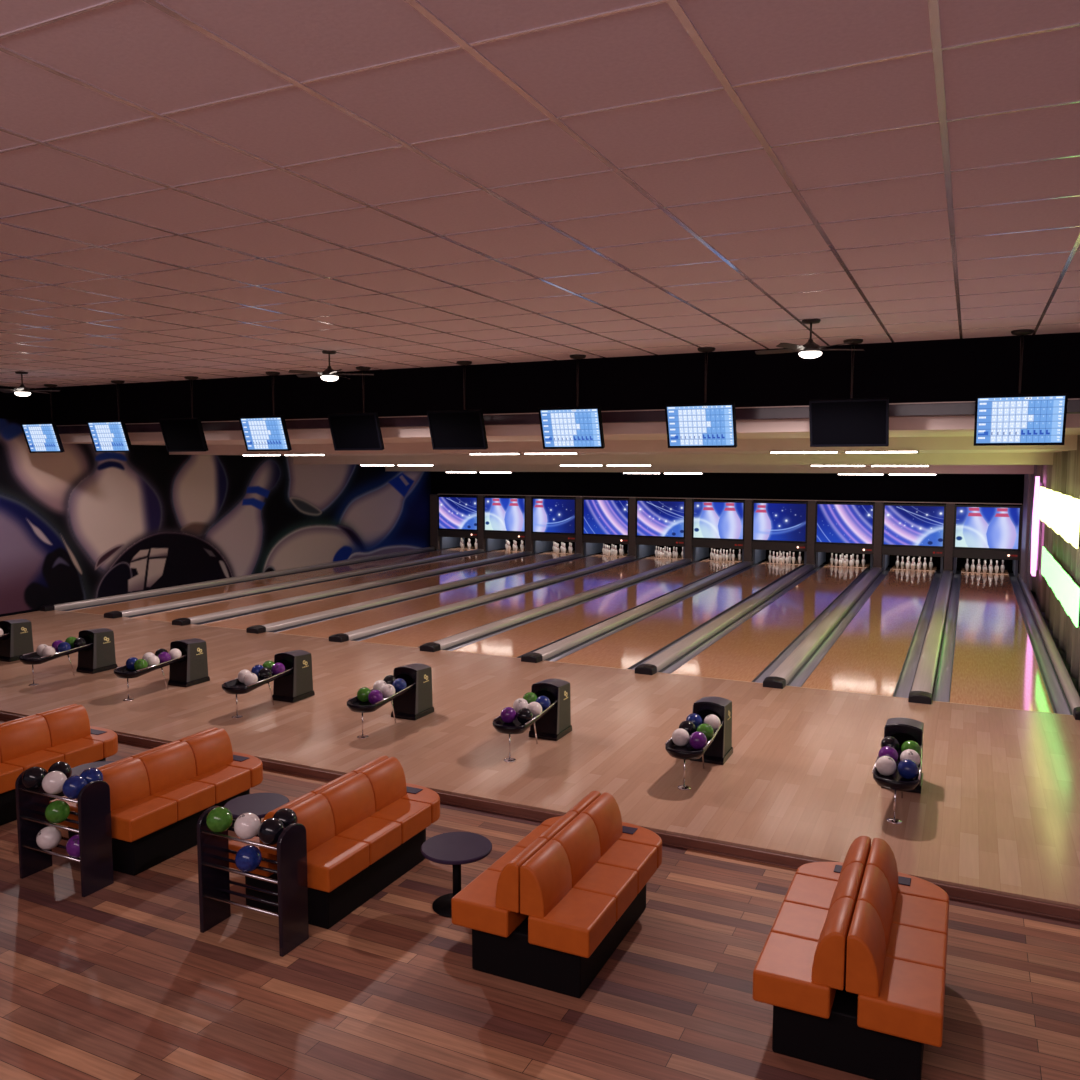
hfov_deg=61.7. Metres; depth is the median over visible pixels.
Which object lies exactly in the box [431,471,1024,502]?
wall
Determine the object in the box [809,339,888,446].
monitor
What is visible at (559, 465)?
tube
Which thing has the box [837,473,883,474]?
tube
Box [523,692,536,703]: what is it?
ball
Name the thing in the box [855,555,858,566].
pin
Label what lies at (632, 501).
post
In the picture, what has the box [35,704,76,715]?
backrest cushion
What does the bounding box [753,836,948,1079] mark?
sofa
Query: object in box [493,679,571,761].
ball return
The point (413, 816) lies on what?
seat cushion
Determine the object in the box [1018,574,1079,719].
divider
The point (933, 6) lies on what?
grid
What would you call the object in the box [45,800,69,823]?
ball
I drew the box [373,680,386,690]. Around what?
ball
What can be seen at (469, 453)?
tube
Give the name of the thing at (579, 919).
seat cushion
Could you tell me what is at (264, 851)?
backrest cushion
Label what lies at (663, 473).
tube
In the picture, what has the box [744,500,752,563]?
post
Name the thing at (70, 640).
ball
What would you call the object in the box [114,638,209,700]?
ball return
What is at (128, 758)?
backrest cushion
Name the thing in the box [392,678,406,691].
ball
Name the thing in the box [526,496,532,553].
post
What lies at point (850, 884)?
backrest cushion
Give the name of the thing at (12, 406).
wall
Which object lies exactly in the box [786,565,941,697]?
lane
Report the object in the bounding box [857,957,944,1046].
seat cushion
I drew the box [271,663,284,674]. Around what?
ball
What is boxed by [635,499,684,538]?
display screen
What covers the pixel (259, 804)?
round table
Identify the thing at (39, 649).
ball
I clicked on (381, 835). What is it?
seat cushion
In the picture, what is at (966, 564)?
pin
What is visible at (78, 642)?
ball
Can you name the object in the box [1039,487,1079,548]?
light panel
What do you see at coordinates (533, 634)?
lane
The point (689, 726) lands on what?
ball
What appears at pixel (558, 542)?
pin
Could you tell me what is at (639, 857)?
seat cushion
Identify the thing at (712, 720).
ball
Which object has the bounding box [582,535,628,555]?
machine
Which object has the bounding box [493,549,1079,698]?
floor
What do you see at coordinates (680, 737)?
ball
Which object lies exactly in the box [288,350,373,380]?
ceiling fan
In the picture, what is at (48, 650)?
ball
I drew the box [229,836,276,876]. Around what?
seat cushion
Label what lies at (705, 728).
ball
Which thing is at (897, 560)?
pin
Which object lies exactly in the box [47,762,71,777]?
ball
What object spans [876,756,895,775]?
ball
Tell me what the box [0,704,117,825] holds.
sofa
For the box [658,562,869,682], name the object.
lane
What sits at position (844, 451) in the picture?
tube
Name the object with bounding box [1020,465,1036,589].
trim
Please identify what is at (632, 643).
lane
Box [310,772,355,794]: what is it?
backrest cushion
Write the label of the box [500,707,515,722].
ball
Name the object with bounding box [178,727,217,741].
backrest cushion
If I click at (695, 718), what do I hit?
ball
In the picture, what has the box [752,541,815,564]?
machine
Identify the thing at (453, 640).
divider
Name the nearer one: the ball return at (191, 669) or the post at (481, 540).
the ball return at (191, 669)
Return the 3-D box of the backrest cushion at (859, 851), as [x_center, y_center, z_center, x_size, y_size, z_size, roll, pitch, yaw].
[1.763,1.855,5.081,0.147,0.272,0.382,2,5,25]
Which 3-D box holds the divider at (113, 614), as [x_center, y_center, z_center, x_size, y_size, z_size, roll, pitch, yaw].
[-4.780,0.873,22.236,0.250,0.206,13.590,2,5,25]
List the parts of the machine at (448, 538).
panel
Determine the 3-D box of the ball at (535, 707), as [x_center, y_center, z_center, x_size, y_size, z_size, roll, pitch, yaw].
[-0.054,1.623,8.643,0.152,0.152,0.152,-3,6,-33]
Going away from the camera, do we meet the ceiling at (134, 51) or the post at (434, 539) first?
the ceiling at (134, 51)
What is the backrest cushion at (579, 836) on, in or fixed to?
on the sofa at (551, 911)
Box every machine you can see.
[438,530,485,548]
[484,531,533,551]
[532,533,575,553]
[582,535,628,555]
[636,537,693,558]
[692,539,752,561]
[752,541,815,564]
[815,544,873,568]
[882,546,943,572]
[953,549,1019,575]
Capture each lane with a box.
[61,546,492,614]
[126,548,533,621]
[195,550,574,629]
[268,552,627,637]
[350,555,682,647]
[442,558,741,657]
[544,559,803,669]
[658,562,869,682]
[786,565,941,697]
[932,568,1072,714]
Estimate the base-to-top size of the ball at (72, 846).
0.152 m
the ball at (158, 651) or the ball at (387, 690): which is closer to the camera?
the ball at (387, 690)
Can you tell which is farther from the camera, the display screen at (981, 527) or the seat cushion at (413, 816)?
the display screen at (981, 527)
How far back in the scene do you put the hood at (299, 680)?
10.52 m
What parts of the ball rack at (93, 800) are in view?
panel, rail, rail, rail, rail, rail, panel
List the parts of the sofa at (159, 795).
seat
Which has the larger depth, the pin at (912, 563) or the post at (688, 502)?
the post at (688, 502)
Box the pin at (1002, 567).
[1000,560,1004,572]
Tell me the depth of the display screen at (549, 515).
27.20 m
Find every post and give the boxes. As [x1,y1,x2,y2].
[430,494,439,548]
[478,495,485,550]
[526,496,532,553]
[576,497,583,555]
[629,498,636,557]
[685,499,693,560]
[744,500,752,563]
[806,501,815,564]
[873,502,883,567]
[944,503,954,570]
[1019,504,1022,573]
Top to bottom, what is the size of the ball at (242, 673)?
0.152 m
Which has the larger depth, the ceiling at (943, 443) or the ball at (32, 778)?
the ceiling at (943, 443)
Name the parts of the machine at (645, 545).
panel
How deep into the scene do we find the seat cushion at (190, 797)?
6.64 m
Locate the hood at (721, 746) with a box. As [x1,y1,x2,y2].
[693,696,731,757]
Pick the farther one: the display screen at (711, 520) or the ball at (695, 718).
the display screen at (711, 520)
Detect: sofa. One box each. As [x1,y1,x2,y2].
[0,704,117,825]
[49,727,262,875]
[229,755,439,928]
[451,791,661,997]
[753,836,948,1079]
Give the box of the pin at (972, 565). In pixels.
[971,559,974,571]
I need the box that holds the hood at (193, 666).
[169,638,207,681]
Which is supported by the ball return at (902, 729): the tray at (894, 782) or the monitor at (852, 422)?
the tray at (894, 782)
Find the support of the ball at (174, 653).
on the ball return at (191, 669)
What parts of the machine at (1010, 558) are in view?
panel, panel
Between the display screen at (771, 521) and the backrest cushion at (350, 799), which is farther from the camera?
the display screen at (771, 521)
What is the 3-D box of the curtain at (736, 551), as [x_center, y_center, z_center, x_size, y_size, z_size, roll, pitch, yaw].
[5.616,0.060,26.526,1.474,0.900,0.050,2,5,25]
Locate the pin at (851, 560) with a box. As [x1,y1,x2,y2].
[849,555,852,566]
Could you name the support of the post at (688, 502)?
on the floor at (1075, 681)
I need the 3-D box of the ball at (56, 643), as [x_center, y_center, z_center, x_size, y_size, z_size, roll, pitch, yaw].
[-6.203,1.365,11.637,0.152,0.152,0.152,-4,6,-38]
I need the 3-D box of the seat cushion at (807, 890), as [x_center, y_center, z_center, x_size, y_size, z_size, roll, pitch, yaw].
[1.582,2.058,5.091,0.355,0.155,0.369,2,5,25]
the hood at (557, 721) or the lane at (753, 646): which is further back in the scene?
the lane at (753, 646)
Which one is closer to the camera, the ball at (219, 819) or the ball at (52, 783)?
the ball at (219, 819)
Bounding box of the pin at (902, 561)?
[900,556,903,568]
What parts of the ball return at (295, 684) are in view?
post, post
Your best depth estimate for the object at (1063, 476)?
14.04 m
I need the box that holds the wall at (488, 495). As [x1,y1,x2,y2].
[458,494,1022,572]
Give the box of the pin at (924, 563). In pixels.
[923,557,926,569]
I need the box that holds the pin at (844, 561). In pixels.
[843,556,846,566]
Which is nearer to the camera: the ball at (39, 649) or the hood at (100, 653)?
the ball at (39, 649)
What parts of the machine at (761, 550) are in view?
panel, panel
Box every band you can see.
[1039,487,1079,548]
[1041,546,1079,626]
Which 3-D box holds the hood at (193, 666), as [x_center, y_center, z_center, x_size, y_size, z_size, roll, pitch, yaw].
[-4.416,1.490,11.351,0.300,0.498,0.356,2,5,25]
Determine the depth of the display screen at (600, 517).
26.49 m
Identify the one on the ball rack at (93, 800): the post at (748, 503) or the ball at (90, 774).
the ball at (90, 774)
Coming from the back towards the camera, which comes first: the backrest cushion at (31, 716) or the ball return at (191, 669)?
the ball return at (191, 669)
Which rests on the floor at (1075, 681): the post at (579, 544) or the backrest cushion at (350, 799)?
the post at (579, 544)
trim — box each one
[0,712,1079,921]
[57,398,1079,425]
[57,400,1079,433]
[437,494,1021,504]
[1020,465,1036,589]
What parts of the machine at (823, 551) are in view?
panel, panel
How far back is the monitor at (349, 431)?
12.85 m
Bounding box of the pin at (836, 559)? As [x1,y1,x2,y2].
[834,554,837,565]
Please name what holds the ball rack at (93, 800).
on the floor at (121, 980)
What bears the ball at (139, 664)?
on the ball return at (191, 669)
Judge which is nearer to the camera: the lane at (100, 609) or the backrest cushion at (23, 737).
the backrest cushion at (23, 737)
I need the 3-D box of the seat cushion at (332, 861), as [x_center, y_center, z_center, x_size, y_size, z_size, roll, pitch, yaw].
[-1.329,2.012,5.643,0.355,0.155,0.407,2,5,25]
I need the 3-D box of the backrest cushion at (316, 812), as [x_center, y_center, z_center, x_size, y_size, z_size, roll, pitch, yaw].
[-1.470,1.802,5.703,0.147,0.272,0.385,2,5,25]
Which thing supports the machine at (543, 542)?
on the lane at (284, 612)
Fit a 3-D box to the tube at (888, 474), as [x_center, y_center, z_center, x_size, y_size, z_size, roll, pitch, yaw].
[8.469,-1.493,20.557,1.033,0.030,0.060,2,5,25]
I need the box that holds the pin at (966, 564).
[965,558,968,570]
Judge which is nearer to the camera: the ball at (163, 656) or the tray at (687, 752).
the tray at (687, 752)
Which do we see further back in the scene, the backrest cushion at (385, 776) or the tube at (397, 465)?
the tube at (397, 465)
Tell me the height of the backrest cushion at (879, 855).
0.272 m
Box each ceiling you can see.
[0,0,1079,387]
[59,414,1079,473]
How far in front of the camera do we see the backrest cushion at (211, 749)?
7.12 m
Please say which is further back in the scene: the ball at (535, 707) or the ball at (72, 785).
the ball at (535, 707)
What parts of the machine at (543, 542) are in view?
panel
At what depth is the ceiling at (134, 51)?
4.40 m
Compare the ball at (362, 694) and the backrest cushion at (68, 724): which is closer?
the backrest cushion at (68, 724)
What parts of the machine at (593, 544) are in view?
panel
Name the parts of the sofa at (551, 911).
seat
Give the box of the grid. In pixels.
[0,0,1079,388]
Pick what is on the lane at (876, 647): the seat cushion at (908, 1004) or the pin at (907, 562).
the pin at (907, 562)
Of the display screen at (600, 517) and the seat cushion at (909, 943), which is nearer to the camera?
the seat cushion at (909, 943)
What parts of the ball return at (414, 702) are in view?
post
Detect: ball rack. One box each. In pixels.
[15,768,113,896]
[197,806,308,956]
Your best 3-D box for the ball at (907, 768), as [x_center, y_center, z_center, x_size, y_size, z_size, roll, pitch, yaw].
[2.851,1.776,7.001,0.152,0.152,0.152,-4,6,-40]
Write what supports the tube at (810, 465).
attached to the ceiling at (943, 443)
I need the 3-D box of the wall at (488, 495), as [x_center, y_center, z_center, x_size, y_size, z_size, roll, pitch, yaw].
[7.100,-0.955,26.069,22.370,4.200,0.200,2,5,25]
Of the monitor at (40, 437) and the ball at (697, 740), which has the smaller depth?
the ball at (697, 740)
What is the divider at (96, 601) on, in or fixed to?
on the floor at (1075, 681)
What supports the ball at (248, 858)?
on the ball rack at (213, 850)
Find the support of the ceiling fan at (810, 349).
hanging from the ceiling at (134, 51)
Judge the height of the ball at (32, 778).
0.152 m
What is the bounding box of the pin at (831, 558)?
[830,553,833,564]
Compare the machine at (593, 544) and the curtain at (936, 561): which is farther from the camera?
the machine at (593, 544)
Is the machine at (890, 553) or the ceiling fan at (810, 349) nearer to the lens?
the ceiling fan at (810, 349)
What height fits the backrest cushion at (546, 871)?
0.272 m
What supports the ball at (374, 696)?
on the ball return at (414, 702)
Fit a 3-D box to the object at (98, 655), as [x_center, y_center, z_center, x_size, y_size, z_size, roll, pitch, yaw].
[-6.107,1.493,11.688,0.347,0.560,1.235,2,5,25]
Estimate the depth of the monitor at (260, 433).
13.56 m
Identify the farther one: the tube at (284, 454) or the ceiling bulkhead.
the tube at (284, 454)
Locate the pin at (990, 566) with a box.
[989,561,992,572]
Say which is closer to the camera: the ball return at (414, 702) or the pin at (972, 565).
the ball return at (414, 702)
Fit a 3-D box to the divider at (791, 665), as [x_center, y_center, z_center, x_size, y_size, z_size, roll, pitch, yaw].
[5.781,1.299,17.226,0.250,0.206,13.590,2,5,25]
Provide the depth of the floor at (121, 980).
4.87 m
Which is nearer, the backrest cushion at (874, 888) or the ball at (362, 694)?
the backrest cushion at (874, 888)
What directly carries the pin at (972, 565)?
on the lane at (994, 653)
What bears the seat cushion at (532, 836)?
on the sofa at (551, 911)
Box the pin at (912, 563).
[911,558,914,570]
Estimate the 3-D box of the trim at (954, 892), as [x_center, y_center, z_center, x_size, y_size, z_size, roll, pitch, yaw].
[-1.601,2.394,8.010,22.370,0.582,0.044,2,5,25]
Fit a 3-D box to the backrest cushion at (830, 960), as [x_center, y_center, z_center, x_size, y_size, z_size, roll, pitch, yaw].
[1.408,1.918,4.338,0.147,0.272,0.385,2,5,25]
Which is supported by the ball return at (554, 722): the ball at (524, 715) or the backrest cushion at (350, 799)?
the ball at (524, 715)
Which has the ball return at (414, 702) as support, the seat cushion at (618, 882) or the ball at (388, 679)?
the ball at (388, 679)
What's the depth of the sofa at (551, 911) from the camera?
5.01 m
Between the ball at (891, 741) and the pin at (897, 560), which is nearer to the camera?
the ball at (891, 741)
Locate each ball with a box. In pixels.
[22,767,46,789]
[36,644,47,655]
[36,826,61,849]
[42,646,55,655]
[42,771,66,793]
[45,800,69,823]
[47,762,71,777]
[52,640,62,651]
[57,642,70,651]
[62,775,87,798]
[65,636,76,647]
[66,834,79,857]
[73,638,86,647]
[80,768,103,782]
[126,657,137,669]
[134,659,147,669]
[142,652,154,659]
[146,655,159,666]
[155,648,167,656]
[158,652,170,662]
[169,648,181,659]
[206,807,232,832]
[234,813,260,838]
[235,845,261,871]
[238,669,250,682]
[243,673,257,685]
[251,665,263,677]
[258,668,271,679]
[258,818,284,844]
[262,661,274,670]
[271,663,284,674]
[272,808,297,827]
[357,687,370,701]
[368,690,382,703]
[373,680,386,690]
[381,684,394,697]
[383,675,395,684]
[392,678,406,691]
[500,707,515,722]
[513,698,527,712]
[517,708,532,723]
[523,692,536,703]
[527,702,541,717]
[535,696,550,710]
[672,728,689,745]
[679,720,695,736]
[686,713,702,729]
[689,731,706,749]
[696,723,713,740]
[704,714,720,730]
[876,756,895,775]
[878,746,897,761]
[881,736,899,751]
[897,759,918,778]
[900,749,919,765]
[901,740,920,754]
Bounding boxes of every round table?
[71,761,114,775]
[224,793,288,821]
[421,832,491,917]
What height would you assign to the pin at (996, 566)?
0.322 m
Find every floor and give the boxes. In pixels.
[0,610,1079,907]
[0,720,1079,1079]
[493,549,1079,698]
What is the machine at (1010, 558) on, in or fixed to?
on the lane at (994, 653)
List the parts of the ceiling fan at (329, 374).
fan blade, fan blade, motor, lamp shade, fan blade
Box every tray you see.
[0,632,10,638]
[19,643,93,664]
[114,654,186,678]
[222,667,293,693]
[347,682,415,712]
[493,700,557,733]
[665,720,723,759]
[872,744,921,790]
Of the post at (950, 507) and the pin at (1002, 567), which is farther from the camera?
the pin at (1002, 567)
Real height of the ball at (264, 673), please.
0.152 m
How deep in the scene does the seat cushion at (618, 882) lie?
5.23 m
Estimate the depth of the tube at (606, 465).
19.21 m
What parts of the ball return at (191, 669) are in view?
post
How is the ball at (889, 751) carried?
on the ball return at (902, 729)
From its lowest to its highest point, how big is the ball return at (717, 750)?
0.560 m
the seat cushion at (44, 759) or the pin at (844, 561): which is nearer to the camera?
the seat cushion at (44, 759)
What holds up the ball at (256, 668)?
on the ball return at (295, 684)
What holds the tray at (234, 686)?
on the ball return at (295, 684)
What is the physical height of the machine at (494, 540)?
0.900 m
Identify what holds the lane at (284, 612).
on the floor at (1075, 681)
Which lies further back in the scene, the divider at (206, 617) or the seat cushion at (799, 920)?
the divider at (206, 617)
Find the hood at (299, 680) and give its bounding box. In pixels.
[273,650,312,696]
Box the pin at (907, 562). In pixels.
[906,557,909,568]
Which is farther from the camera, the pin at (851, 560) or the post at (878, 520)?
the pin at (851, 560)
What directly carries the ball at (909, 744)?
on the ball return at (902, 729)
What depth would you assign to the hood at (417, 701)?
9.80 m
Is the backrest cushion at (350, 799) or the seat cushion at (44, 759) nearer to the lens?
the backrest cushion at (350, 799)
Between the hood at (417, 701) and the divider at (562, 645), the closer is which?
the hood at (417, 701)
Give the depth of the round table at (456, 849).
5.79 m
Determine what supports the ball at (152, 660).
on the ball return at (191, 669)
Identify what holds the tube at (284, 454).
attached to the ceiling at (943, 443)
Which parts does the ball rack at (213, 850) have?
panel, rail, rail, rail, rail, rail, rail, rail, panel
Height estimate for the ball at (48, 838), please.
0.152 m
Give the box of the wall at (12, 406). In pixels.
[0,386,458,616]
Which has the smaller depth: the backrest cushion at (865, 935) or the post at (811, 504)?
the backrest cushion at (865, 935)
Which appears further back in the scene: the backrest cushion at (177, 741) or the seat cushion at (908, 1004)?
the backrest cushion at (177, 741)
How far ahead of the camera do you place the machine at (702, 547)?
25.33 m
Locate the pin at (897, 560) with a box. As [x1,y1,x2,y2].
[895,556,898,567]
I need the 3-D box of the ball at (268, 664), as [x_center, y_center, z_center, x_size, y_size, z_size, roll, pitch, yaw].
[-3.113,1.461,10.380,0.152,0.152,0.152,1,5,15]
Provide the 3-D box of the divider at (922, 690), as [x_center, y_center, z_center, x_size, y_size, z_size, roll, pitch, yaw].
[7.290,1.359,16.511,0.250,0.206,13.590,2,5,25]
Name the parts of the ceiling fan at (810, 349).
fan blade, fan blade, motor, lamp shade, down rod, fan blade, fan blade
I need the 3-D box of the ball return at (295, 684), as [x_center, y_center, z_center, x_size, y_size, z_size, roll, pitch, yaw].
[-3.089,1.614,10.256,0.347,0.560,1.235,2,5,25]
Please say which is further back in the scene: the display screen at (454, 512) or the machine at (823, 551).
the display screen at (454, 512)
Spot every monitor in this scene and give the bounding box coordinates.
[21,384,64,452]
[86,380,132,451]
[159,376,207,451]
[238,372,291,450]
[327,366,383,450]
[427,361,487,449]
[538,354,604,448]
[665,347,736,447]
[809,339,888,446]
[974,329,1067,445]
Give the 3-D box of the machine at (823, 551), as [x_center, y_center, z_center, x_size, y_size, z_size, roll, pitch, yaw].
[8.297,0.242,24.391,1.474,0.900,1.613,2,5,25]
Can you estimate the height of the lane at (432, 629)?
0.106 m
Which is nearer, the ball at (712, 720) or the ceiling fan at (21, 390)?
the ball at (712, 720)
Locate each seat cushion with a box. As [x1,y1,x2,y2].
[0,763,22,793]
[3,750,63,771]
[44,738,102,767]
[49,796,78,828]
[111,796,176,841]
[151,780,214,820]
[190,765,250,803]
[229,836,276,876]
[307,836,368,892]
[337,817,400,864]
[370,799,430,843]
[451,870,527,936]
[487,846,524,871]
[515,825,548,847]
[528,888,615,957]
[573,863,637,921]
[597,840,656,893]
[753,932,836,1018]
[770,902,827,941]
[783,874,837,909]
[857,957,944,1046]
[886,923,946,977]
[892,893,948,938]
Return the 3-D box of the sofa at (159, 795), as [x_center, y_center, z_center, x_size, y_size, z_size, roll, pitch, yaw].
[-2.833,1.915,6.922,0.830,0.702,1.430,2,5,25]
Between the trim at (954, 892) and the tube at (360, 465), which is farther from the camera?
the tube at (360, 465)
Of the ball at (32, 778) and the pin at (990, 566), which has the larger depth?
the pin at (990, 566)
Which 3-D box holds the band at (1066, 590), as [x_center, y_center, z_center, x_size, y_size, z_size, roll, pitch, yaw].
[7.399,0.562,12.912,0.050,0.466,5.750,2,5,25]
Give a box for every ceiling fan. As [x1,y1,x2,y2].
[0,371,59,395]
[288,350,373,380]
[755,319,863,357]
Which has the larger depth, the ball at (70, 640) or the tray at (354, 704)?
the ball at (70, 640)
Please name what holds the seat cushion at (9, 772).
on the sofa at (62, 734)
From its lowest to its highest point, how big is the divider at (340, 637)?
0.206 m
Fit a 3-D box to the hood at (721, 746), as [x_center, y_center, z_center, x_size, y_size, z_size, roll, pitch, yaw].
[1.619,1.734,8.489,0.300,0.498,0.356,2,5,25]
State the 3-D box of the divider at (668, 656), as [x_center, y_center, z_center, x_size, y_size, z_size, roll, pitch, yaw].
[4.273,1.238,17.942,0.250,0.206,13.590,2,5,25]
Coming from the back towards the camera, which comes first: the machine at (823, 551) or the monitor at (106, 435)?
the machine at (823, 551)
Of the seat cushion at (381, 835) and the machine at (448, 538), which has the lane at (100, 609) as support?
the machine at (448, 538)
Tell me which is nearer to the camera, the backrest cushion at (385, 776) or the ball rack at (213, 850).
the ball rack at (213, 850)
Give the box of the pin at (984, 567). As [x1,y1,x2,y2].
[983,561,986,573]
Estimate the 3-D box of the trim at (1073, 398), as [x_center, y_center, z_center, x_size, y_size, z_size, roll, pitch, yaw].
[0.610,-1.694,11.950,22.050,0.012,0.012,2,5,25]
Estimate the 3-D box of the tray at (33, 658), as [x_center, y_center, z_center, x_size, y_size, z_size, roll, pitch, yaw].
[-6.179,1.448,11.533,0.347,0.148,0.901,2,5,25]
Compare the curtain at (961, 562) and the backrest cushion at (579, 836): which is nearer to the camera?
the backrest cushion at (579, 836)
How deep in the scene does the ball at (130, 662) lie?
10.62 m
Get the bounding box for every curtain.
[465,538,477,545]
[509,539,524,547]
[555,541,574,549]
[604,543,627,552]
[655,545,682,554]
[709,548,741,557]
[766,550,815,560]
[826,552,870,563]
[889,555,940,566]
[953,558,1012,569]
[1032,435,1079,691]
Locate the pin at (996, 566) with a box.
[995,560,998,572]
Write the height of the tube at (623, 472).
0.030 m
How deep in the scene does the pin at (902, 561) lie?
23.72 m
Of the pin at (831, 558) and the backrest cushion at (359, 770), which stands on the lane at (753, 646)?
the pin at (831, 558)
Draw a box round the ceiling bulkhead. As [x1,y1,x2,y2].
[31,332,1079,425]
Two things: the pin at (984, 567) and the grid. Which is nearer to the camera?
the grid
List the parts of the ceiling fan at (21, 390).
fan blade, motor, lamp shade, fan blade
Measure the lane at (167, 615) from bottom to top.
0.106 m
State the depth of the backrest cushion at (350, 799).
6.04 m
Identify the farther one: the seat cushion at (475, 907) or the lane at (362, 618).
the lane at (362, 618)
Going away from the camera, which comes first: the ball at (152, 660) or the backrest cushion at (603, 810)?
the backrest cushion at (603, 810)
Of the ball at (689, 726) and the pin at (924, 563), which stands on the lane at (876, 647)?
the pin at (924, 563)
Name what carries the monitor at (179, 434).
hanging from the ceiling at (134, 51)
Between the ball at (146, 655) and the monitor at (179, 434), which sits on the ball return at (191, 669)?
the ball at (146, 655)
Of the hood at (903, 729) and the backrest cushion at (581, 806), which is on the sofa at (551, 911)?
the backrest cushion at (581, 806)
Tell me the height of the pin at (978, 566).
0.322 m
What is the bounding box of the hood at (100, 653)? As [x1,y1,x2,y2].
[78,628,115,668]
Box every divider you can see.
[39,546,434,610]
[104,549,483,618]
[172,551,531,625]
[246,553,581,633]
[329,556,635,642]
[420,558,691,651]
[521,561,750,662]
[635,564,814,674]
[763,567,881,688]
[908,570,952,704]
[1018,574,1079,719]
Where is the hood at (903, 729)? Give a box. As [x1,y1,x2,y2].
[884,718,923,785]
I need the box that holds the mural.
[0,419,434,613]
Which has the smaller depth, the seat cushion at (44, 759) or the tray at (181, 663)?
the seat cushion at (44, 759)
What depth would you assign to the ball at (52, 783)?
6.02 m
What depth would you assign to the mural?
19.69 m
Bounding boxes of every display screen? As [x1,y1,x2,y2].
[438,496,477,530]
[483,496,525,532]
[532,497,575,534]
[582,498,628,536]
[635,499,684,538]
[692,500,744,540]
[751,501,807,542]
[815,502,874,545]
[882,504,945,547]
[953,505,1021,550]
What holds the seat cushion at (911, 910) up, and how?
on the sofa at (851, 963)
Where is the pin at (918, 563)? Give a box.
[917,558,920,569]
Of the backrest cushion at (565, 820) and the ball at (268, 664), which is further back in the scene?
the ball at (268, 664)
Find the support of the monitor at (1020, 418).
hanging from the ceiling at (134, 51)
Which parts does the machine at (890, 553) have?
panel, panel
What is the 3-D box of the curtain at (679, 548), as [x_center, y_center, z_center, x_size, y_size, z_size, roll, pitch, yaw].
[4.107,0.000,27.241,1.474,0.900,0.050,2,5,25]
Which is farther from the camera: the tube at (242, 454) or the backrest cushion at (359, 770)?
the tube at (242, 454)
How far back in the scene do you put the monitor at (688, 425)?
10.70 m
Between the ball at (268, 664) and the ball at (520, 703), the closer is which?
the ball at (520, 703)
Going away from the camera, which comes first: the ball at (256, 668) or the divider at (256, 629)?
the ball at (256, 668)
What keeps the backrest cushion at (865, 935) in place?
on the sofa at (851, 963)
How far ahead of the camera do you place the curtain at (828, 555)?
25.10 m
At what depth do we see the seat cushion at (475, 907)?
4.98 m
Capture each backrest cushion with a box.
[0,714,36,725]
[0,715,50,762]
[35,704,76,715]
[41,705,90,746]
[76,757,132,806]
[100,758,149,810]
[130,740,179,758]
[138,741,195,795]
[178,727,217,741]
[185,728,232,775]
[259,792,314,854]
[289,794,334,851]
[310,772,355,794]
[319,773,374,835]
[351,755,388,773]
[361,757,406,811]
[495,837,547,912]
[520,840,571,917]
[538,811,577,841]
[551,813,600,887]
[568,791,600,814]
[581,792,621,855]
[811,897,854,989]
[826,862,863,917]
[838,836,870,879]
[845,900,885,996]
[857,865,892,953]
[866,838,897,912]
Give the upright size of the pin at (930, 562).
0.322 m
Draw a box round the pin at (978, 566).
[977,560,980,572]
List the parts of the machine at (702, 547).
panel, panel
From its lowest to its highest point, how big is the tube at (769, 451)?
0.030 m
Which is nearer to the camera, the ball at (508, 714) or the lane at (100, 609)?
the ball at (508, 714)
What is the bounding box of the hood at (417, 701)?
[392,663,432,714]
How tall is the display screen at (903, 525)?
1.086 m
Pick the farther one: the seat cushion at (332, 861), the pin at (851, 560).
the pin at (851, 560)
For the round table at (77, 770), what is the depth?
7.32 m
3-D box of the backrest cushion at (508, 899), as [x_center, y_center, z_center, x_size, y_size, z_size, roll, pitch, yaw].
[-0.101,1.857,5.053,0.147,0.272,0.385,2,5,25]
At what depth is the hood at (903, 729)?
7.64 m
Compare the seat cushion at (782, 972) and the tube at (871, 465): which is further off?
the tube at (871, 465)
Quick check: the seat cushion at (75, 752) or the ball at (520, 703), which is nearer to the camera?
the seat cushion at (75, 752)
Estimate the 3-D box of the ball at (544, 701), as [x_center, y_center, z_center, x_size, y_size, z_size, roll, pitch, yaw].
[0.028,1.597,8.824,0.151,0.152,0.152,-5,7,-43]
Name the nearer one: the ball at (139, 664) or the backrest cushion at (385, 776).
the backrest cushion at (385, 776)
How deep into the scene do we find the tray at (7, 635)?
12.56 m
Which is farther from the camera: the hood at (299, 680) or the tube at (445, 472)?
the tube at (445, 472)
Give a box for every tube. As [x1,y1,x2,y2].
[242,454,281,455]
[284,454,325,455]
[360,465,395,465]
[397,465,434,465]
[445,472,477,472]
[469,453,520,454]
[479,472,512,472]
[523,452,578,453]
[559,465,603,465]
[606,465,651,465]
[623,472,660,473]
[663,473,702,473]
[769,451,838,452]
[810,465,865,465]
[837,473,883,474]
[844,451,918,452]
[871,465,929,466]
[888,474,936,474]
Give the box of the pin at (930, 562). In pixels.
[929,557,932,568]
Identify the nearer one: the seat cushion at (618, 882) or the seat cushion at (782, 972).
the seat cushion at (782, 972)
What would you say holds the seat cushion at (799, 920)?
on the sofa at (851, 963)
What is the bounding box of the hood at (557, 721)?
[530,679,570,734]
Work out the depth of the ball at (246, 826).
5.30 m
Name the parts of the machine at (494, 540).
panel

